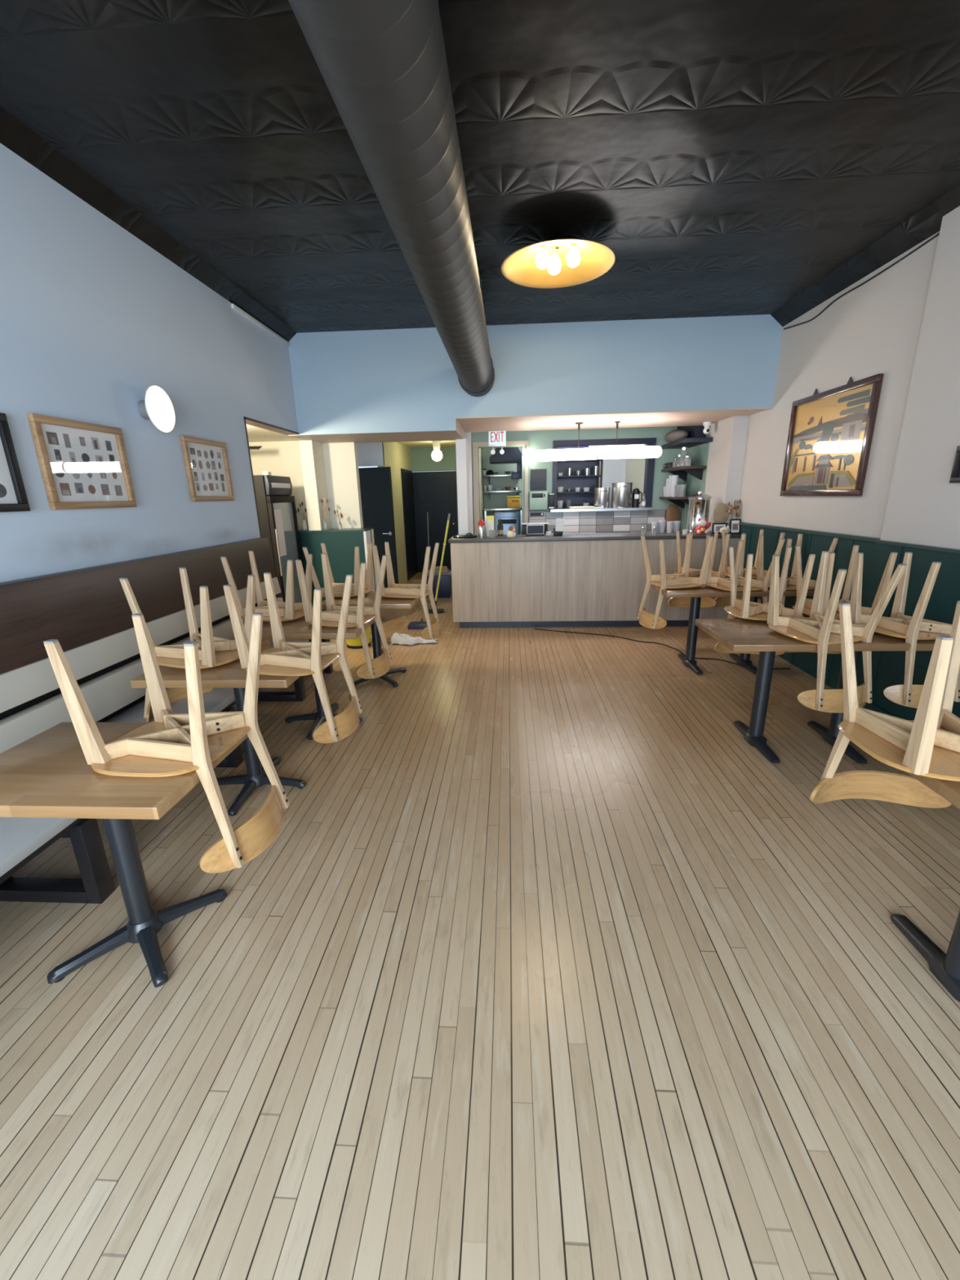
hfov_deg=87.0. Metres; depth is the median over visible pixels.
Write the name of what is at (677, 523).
cup stack
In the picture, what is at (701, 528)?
ornament
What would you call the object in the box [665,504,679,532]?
cutting board
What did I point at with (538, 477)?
notice board
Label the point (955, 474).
framed picture
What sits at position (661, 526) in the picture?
cup
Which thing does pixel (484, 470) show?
jar
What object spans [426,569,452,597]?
storage bin
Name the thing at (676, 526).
cup
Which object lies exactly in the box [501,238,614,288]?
ceiling lamp
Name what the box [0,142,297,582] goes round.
wall
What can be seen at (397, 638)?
cloth
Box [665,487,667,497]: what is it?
cup
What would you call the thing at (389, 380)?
wall
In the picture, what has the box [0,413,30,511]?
framed photo collage
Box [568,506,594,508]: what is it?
chopping board
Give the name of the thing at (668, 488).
cup
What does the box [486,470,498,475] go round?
pan
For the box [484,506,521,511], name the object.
countertop
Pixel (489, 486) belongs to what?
bowl
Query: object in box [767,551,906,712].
dining chair
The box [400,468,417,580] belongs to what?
door
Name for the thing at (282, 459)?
wall
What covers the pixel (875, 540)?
trim
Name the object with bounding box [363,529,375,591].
wall
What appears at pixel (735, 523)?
photo
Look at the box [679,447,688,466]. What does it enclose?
glass jar
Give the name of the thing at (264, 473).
paper slip
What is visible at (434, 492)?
door
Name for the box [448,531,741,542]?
countertop
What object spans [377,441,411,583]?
wall
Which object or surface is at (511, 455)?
extractor hood
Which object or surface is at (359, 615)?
dining chair
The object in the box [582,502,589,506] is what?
pot
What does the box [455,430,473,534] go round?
wall
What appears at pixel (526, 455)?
bulb
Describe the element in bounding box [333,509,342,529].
flower vase
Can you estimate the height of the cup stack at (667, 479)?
0.239 m
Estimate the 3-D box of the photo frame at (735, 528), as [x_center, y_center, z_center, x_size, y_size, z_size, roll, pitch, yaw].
[2.858,-1.273,5.671,0.120,0.165,0.057,0,16,3]
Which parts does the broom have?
handle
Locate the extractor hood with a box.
[489,447,521,464]
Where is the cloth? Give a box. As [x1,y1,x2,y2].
[389,632,438,645]
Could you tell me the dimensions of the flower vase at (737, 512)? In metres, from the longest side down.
0.291 x 0.059 x 0.044 m
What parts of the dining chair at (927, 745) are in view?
leg, backrest, rail, seat, cross rail, leg, cross rail, rail, leg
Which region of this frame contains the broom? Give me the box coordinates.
[426,511,430,583]
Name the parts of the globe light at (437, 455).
globe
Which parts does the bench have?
seat rail, panel, seat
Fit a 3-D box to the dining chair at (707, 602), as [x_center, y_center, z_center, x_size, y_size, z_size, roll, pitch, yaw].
[2.132,-0.653,4.931,0.486,0.784,0.534,2,16,10]
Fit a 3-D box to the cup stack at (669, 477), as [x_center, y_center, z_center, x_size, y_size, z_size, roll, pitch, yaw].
[2.595,-2.081,6.843,0.096,0.273,0.094,0,16,3]
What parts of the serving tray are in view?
dish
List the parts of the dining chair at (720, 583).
leg, rail, seat, leg, cross rail, leg, rail, leg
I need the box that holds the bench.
[0,537,333,903]
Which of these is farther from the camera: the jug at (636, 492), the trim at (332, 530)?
the jug at (636, 492)
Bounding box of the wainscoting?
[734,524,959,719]
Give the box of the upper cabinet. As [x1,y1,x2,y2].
[511,461,521,479]
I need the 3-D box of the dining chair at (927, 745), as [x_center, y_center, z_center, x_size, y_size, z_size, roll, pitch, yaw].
[1.440,0.304,1.622,0.472,0.794,0.517,0,16,6]
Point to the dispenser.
(538, 500)
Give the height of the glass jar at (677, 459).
0.150 m
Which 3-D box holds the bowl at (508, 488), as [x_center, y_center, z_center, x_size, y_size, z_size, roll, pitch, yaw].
[0.492,-2.640,8.821,0.120,0.060,0.120,0,16,3]
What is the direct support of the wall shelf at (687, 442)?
attached to the wall at (726, 451)
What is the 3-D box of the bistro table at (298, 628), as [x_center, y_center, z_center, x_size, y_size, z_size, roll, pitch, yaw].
[-1.132,0.239,3.544,0.760,0.740,0.564,0,16,3]
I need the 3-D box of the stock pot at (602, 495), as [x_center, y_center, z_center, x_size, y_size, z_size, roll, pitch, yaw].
[1.754,-2.044,7.275,0.225,0.280,0.297,0,16,3]
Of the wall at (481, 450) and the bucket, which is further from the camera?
the wall at (481, 450)
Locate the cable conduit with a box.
[231,303,289,346]
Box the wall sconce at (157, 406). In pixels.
[137,385,175,432]
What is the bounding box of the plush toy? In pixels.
[719,525,730,533]
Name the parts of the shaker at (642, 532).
glass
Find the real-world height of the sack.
0.152 m
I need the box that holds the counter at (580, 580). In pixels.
[448,531,741,627]
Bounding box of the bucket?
[346,626,371,648]
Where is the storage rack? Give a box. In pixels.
[555,445,603,508]
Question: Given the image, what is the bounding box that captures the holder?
[553,518,564,536]
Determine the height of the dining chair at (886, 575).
0.784 m
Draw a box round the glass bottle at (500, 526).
[497,519,503,535]
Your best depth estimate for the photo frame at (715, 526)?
5.77 m
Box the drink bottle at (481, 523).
[477,519,484,537]
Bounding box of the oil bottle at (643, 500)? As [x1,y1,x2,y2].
[641,493,645,506]
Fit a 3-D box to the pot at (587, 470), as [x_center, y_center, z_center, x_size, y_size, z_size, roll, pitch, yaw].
[1.725,-2.710,8.148,0.095,0.111,0.095,0,16,3]
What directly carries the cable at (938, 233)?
attached to the wall at (902, 324)
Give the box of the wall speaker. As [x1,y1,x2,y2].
[547,493,554,509]
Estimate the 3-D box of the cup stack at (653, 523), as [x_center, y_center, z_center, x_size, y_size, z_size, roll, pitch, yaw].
[2.096,-1.350,6.059,0.080,0.132,0.079,0,16,3]
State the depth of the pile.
7.95 m
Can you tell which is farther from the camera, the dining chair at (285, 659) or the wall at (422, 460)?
the wall at (422, 460)
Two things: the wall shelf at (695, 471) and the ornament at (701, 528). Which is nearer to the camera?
the ornament at (701, 528)
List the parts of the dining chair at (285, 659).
leg, leg, rail, seat, cross rail, cross rail, rail, leg, backrest, leg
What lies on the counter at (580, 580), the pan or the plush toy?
the plush toy
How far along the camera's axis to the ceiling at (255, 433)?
5.64 m
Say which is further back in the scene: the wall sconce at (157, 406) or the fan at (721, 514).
the fan at (721, 514)
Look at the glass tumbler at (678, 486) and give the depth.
6.53 m
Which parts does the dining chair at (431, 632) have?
leg, leg, rail, seat, cross rail, rail, cross rail, leg, backrest, leg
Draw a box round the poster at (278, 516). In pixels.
[273,509,286,556]
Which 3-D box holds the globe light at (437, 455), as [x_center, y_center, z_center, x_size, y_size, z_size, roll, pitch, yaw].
[-0.760,-3.317,8.884,0.190,0.333,0.190,0,16,3]
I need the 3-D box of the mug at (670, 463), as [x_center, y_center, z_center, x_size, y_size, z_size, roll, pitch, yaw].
[2.586,-2.348,6.791,0.096,0.075,0.083,12,20,38]
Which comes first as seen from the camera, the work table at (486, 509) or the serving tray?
the serving tray
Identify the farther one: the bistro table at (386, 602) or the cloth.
the cloth
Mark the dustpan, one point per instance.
(421, 624)
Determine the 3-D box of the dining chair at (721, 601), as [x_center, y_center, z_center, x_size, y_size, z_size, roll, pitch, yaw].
[2.590,-0.658,4.915,0.486,0.784,0.534,0,16,5]
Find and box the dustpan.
[407,618,426,629]
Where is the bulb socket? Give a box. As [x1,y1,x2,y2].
[551,250,557,255]
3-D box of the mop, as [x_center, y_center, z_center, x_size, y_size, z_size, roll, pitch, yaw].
[-0.508,-0.993,6.700,0.631,1.345,0.235,14,22,42]
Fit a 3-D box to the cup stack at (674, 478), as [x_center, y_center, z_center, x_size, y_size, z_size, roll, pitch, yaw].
[2.590,-2.050,6.737,0.096,0.273,0.094,0,16,3]
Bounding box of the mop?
[427,513,450,613]
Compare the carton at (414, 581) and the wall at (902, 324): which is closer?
the wall at (902, 324)
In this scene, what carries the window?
in the wall at (537, 439)
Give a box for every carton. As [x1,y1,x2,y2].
[411,579,421,583]
[486,515,493,537]
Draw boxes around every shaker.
[640,526,644,535]
[652,526,656,534]
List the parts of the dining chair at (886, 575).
leg, rail, backrest, seat, cross rail, leg, leg, rail, leg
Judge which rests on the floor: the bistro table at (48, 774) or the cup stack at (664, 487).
the bistro table at (48, 774)
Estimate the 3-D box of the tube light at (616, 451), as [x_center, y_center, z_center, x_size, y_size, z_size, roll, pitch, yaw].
[1.347,-2.277,5.793,1.460,0.406,0.142,0,16,3]
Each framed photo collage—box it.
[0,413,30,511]
[26,413,137,509]
[179,435,234,501]
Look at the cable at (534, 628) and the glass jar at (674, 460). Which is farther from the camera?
the glass jar at (674, 460)
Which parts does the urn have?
lid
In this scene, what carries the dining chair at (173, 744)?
on the bistro table at (48, 774)
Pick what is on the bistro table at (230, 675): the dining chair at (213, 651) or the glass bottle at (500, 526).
the dining chair at (213, 651)
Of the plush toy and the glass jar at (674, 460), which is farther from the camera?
the glass jar at (674, 460)
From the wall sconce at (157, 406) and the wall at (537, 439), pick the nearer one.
the wall sconce at (157, 406)
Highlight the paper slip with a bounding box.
[262,471,271,475]
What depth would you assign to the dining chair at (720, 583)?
4.20 m
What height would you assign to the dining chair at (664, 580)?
0.803 m
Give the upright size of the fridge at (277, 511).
1.800 m
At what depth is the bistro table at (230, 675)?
2.56 m
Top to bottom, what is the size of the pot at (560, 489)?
0.084 m
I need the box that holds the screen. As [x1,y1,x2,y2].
[521,522,548,535]
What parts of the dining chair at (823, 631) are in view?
leg, rail, seat, cross rail, leg, cross rail, leg, backrest, rail, leg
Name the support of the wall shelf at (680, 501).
attached to the wall at (726, 451)
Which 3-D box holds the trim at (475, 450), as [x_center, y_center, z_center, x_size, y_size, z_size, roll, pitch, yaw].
[0.312,-1.712,7.467,0.785,2.270,0.170,0,16,3]
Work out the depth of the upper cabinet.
7.93 m
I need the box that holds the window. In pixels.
[551,437,656,508]
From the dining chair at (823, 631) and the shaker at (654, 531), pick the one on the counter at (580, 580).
the shaker at (654, 531)
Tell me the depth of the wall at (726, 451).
5.86 m
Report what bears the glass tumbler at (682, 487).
on the wall shelf at (680, 501)
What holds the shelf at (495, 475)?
attached to the wall at (498, 500)
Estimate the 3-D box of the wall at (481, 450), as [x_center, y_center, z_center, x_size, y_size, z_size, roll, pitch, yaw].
[-0.006,-2.324,8.304,0.060,3.000,1.780,0,16,3]
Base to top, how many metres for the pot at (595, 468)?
0.137 m
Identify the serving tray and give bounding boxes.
[453,532,477,537]
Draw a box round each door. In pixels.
[358,466,398,587]
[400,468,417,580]
[412,471,457,572]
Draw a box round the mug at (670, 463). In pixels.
[667,462,672,467]
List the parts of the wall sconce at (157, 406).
bulb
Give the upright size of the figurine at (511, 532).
0.127 m
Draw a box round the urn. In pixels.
[686,491,711,533]
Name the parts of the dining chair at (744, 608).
leg, rail, leg, backrest, cross rail, cross rail, seat, leg, rail, leg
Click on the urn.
(699, 503)
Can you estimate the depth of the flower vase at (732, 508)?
5.70 m
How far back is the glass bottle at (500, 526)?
6.13 m
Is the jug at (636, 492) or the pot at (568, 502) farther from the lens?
the pot at (568, 502)
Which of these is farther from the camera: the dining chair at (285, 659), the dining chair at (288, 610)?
the dining chair at (288, 610)
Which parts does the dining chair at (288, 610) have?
leg, leg, rail, cross rail, backrest, cross rail, seat, rail, leg, leg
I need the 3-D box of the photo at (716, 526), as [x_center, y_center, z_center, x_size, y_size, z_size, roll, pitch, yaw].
[2.734,-1.274,5.770,0.133,0.086,0.018,0,16,3]
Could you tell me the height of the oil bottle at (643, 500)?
0.187 m
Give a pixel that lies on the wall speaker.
(551, 495)
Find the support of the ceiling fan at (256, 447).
hanging from the ceiling at (255, 433)
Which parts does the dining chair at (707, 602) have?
leg, rail, backrest, cross rail, seat, rail, leg, leg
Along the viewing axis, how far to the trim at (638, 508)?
7.13 m
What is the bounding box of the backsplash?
[528,509,679,533]
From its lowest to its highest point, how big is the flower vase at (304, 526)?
0.360 m
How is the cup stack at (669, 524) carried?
on the counter at (580, 580)
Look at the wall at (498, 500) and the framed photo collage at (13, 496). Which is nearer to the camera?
the framed photo collage at (13, 496)
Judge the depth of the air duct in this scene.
1.46 m
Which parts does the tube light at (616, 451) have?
hanging rod, rail, hanging rod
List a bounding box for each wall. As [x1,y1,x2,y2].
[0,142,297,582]
[248,440,377,591]
[288,314,782,435]
[298,440,330,530]
[298,529,375,611]
[356,442,384,466]
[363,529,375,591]
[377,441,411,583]
[410,447,458,534]
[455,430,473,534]
[471,426,683,534]
[478,448,484,520]
[483,444,647,534]
[679,415,749,531]
[737,205,959,549]
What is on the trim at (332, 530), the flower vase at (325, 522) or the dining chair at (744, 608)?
the flower vase at (325, 522)
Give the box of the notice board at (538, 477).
[530,468,546,490]
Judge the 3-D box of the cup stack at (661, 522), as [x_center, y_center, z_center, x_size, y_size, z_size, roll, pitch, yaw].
[2.187,-1.367,6.081,0.080,0.148,0.079,0,16,3]
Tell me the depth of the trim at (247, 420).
4.49 m
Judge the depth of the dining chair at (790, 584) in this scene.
4.41 m
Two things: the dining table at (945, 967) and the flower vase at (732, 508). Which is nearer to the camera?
the dining table at (945, 967)
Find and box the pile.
[427,565,448,573]
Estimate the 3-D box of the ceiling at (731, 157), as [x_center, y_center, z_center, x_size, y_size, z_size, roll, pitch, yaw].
[0.271,-2.074,1.264,4.820,0.320,7.600,0,16,3]
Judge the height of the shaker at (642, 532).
0.093 m
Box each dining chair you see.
[43,613,289,873]
[119,567,255,722]
[220,550,312,647]
[222,572,362,743]
[295,553,391,679]
[302,542,373,598]
[372,542,440,639]
[636,532,713,628]
[667,530,729,607]
[705,533,785,618]
[714,528,785,606]
[714,546,815,655]
[756,533,838,606]
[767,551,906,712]
[785,545,897,653]
[809,600,959,808]
[849,551,959,708]
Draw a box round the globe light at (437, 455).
[431,440,442,461]
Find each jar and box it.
[482,468,486,475]
[672,458,675,467]
[675,454,679,466]
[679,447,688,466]
[682,455,691,466]
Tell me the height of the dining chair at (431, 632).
0.801 m
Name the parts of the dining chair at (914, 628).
leg, rail, seat, leg, cross rail, cross rail, backrest, leg, rail, leg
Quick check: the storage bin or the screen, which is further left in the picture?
the storage bin
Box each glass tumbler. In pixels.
[674,484,677,497]
[676,484,679,497]
[679,484,686,497]
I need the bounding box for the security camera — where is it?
[702,421,711,434]
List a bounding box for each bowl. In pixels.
[486,484,493,490]
[504,471,514,474]
[505,486,511,490]
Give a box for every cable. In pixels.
[533,628,791,669]
[783,232,939,329]
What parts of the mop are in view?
handle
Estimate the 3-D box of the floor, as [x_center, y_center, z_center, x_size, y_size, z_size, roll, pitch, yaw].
[-0.423,0.301,4.799,7.800,0.100,13.000,0,16,3]
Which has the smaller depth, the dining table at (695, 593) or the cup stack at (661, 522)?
the dining table at (695, 593)
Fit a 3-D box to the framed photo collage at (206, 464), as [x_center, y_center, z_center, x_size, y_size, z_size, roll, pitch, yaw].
[-1.982,-1.240,3.703,0.028,0.428,0.532,0,16,3]
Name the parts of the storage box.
lid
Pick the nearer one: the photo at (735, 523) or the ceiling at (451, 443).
the photo at (735, 523)
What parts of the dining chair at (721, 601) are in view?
leg, rail, backrest, seat, cross rail, leg, rail, leg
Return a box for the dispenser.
[529,491,547,510]
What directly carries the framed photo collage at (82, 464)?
attached to the wall at (93, 317)
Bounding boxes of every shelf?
[483,474,517,484]
[483,489,521,499]
[659,496,688,508]
[661,465,706,480]
[662,437,712,448]
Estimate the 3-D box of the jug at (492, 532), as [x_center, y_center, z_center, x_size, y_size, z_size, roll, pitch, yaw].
[0.154,-1.238,5.904,0.092,0.085,0.076,10,20,35]
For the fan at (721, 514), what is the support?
on the counter at (580, 580)
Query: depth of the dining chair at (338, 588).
4.33 m
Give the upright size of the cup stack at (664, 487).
0.137 m
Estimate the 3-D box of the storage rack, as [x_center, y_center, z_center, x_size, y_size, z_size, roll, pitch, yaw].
[1.600,-2.109,8.430,0.760,2.450,0.405,0,16,3]
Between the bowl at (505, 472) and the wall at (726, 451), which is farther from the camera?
the bowl at (505, 472)
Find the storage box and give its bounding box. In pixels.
[506,495,519,507]
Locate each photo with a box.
[713,524,725,532]
[731,520,739,532]
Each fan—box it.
[248,445,262,449]
[713,502,729,523]
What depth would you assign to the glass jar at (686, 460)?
6.30 m
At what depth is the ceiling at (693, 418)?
5.65 m
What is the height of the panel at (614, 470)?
2.750 m
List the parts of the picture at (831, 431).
hanging plate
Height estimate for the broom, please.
1.281 m
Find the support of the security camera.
attached to the ceiling at (693, 418)
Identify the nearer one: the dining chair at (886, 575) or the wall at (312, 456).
the dining chair at (886, 575)
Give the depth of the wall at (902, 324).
3.46 m
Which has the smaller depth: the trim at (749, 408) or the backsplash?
the trim at (749, 408)
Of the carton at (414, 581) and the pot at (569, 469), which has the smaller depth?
the pot at (569, 469)
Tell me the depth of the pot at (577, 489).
8.20 m
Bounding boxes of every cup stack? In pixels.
[651,521,658,533]
[658,520,666,533]
[662,486,665,496]
[665,478,668,497]
[666,520,674,533]
[667,475,671,497]
[670,475,679,497]
[673,520,680,532]
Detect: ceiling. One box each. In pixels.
[0,0,959,342]
[246,424,304,442]
[288,418,463,443]
[396,440,455,448]
[456,409,765,432]
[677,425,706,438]
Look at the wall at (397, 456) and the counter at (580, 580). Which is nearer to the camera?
the counter at (580, 580)
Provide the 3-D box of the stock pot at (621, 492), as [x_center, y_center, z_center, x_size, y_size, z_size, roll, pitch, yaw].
[2.021,-2.063,7.213,0.291,0.340,0.361,0,16,3]
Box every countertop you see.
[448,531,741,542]
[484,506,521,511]
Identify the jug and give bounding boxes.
[488,529,497,537]
[631,487,642,507]
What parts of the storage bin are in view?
lid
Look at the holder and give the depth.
5.92 m
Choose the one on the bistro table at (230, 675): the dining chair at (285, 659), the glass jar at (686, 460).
the dining chair at (285, 659)
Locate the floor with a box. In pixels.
[0,572,959,1279]
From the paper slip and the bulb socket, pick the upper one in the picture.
the bulb socket
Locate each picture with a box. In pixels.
[779,373,884,496]
[949,445,959,483]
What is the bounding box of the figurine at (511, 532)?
[506,525,515,537]
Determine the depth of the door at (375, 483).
7.97 m
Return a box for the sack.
[664,429,688,442]
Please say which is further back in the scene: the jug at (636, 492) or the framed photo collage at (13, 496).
the jug at (636, 492)
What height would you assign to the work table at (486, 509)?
1.330 m
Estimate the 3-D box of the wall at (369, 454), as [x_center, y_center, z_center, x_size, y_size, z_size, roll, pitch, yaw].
[-2.218,-1.991,8.221,1.450,2.500,0.080,0,16,3]
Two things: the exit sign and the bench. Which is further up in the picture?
the exit sign
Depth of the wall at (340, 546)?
6.15 m
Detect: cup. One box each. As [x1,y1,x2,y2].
[658,524,665,533]
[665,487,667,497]
[666,524,673,533]
[667,487,670,497]
[670,487,675,497]
[673,524,679,532]
[682,529,688,534]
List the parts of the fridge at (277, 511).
header panel, handle, door, door glass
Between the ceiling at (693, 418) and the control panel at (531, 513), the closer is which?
the ceiling at (693, 418)
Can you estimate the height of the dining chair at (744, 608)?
0.784 m
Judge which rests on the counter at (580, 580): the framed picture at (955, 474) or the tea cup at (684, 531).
the tea cup at (684, 531)
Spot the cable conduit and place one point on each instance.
(233, 306)
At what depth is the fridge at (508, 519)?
8.33 m
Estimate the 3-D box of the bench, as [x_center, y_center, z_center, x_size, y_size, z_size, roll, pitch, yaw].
[-1.803,0.465,1.912,0.565,1.232,5.620,0,16,3]
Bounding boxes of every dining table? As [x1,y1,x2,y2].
[650,584,814,674]
[694,618,935,764]
[890,772,959,1002]
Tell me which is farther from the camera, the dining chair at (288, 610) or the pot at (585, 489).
the pot at (585, 489)
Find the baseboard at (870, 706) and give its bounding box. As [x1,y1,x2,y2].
[862,702,897,717]
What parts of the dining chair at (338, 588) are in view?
leg, leg, rail, cross rail, cross rail, seat, rail, leg, leg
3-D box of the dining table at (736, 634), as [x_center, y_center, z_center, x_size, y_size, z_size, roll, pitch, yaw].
[1.983,0.296,3.100,1.160,0.740,0.600,0,16,3]
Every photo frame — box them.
[711,523,727,533]
[728,519,741,533]
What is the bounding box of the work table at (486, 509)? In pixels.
[484,506,521,535]
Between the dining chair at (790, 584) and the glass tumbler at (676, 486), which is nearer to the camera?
the dining chair at (790, 584)
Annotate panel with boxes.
[528,511,544,516]
[601,446,626,507]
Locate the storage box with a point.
(513, 501)
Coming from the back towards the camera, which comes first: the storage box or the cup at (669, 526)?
the storage box
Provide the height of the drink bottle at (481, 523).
0.205 m
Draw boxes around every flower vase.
[296,502,307,529]
[320,497,329,529]
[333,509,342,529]
[728,499,741,526]
[735,506,739,519]
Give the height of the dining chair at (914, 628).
0.792 m
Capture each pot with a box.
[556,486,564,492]
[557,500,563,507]
[565,499,572,507]
[567,467,571,475]
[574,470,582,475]
[574,487,580,492]
[582,487,589,491]
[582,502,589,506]
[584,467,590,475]
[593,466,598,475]
[594,487,610,508]
[610,482,632,507]
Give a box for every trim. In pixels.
[243,416,298,537]
[297,528,372,532]
[453,407,773,418]
[472,440,528,535]
[550,506,653,511]
[738,521,959,554]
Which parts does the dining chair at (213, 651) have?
leg, rail, backrest, leg, cross rail, cross rail, seat, leg, rail, leg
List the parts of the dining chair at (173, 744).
leg, rail, leg, seat, cross rail, cross rail, rail, leg, backrest, leg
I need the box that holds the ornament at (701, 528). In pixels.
[694,518,711,534]
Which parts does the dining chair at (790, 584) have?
leg, leg, cross rail, seat, leg, cross rail, rail, leg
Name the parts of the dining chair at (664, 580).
leg, backrest, leg, rail, cross rail, cross rail, seat, rail, leg, leg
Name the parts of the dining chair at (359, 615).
leg, leg, rail, seat, cross rail, cross rail, rail, leg, backrest, leg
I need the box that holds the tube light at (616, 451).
[533,421,662,461]
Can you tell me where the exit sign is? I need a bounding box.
[488,430,506,454]
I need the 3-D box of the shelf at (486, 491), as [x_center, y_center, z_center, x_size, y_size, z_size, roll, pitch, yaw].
[0.398,-2.555,8.917,0.660,0.150,0.308,0,16,3]
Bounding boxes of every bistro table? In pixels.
[0,722,248,987]
[130,647,306,816]
[261,616,374,739]
[321,591,419,687]
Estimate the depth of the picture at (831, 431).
4.07 m
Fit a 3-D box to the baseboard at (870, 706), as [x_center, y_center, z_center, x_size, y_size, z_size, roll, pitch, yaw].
[2.614,1.170,1.180,0.019,0.090,5.500,0,16,3]
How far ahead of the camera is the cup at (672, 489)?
6.73 m
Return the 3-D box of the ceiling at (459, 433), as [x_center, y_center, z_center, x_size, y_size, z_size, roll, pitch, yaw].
[-1.125,-2.823,5.592,1.785,1.100,0.930,0,16,3]
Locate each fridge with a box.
[253,475,302,603]
[494,511,519,534]
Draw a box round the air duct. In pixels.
[288,0,494,396]

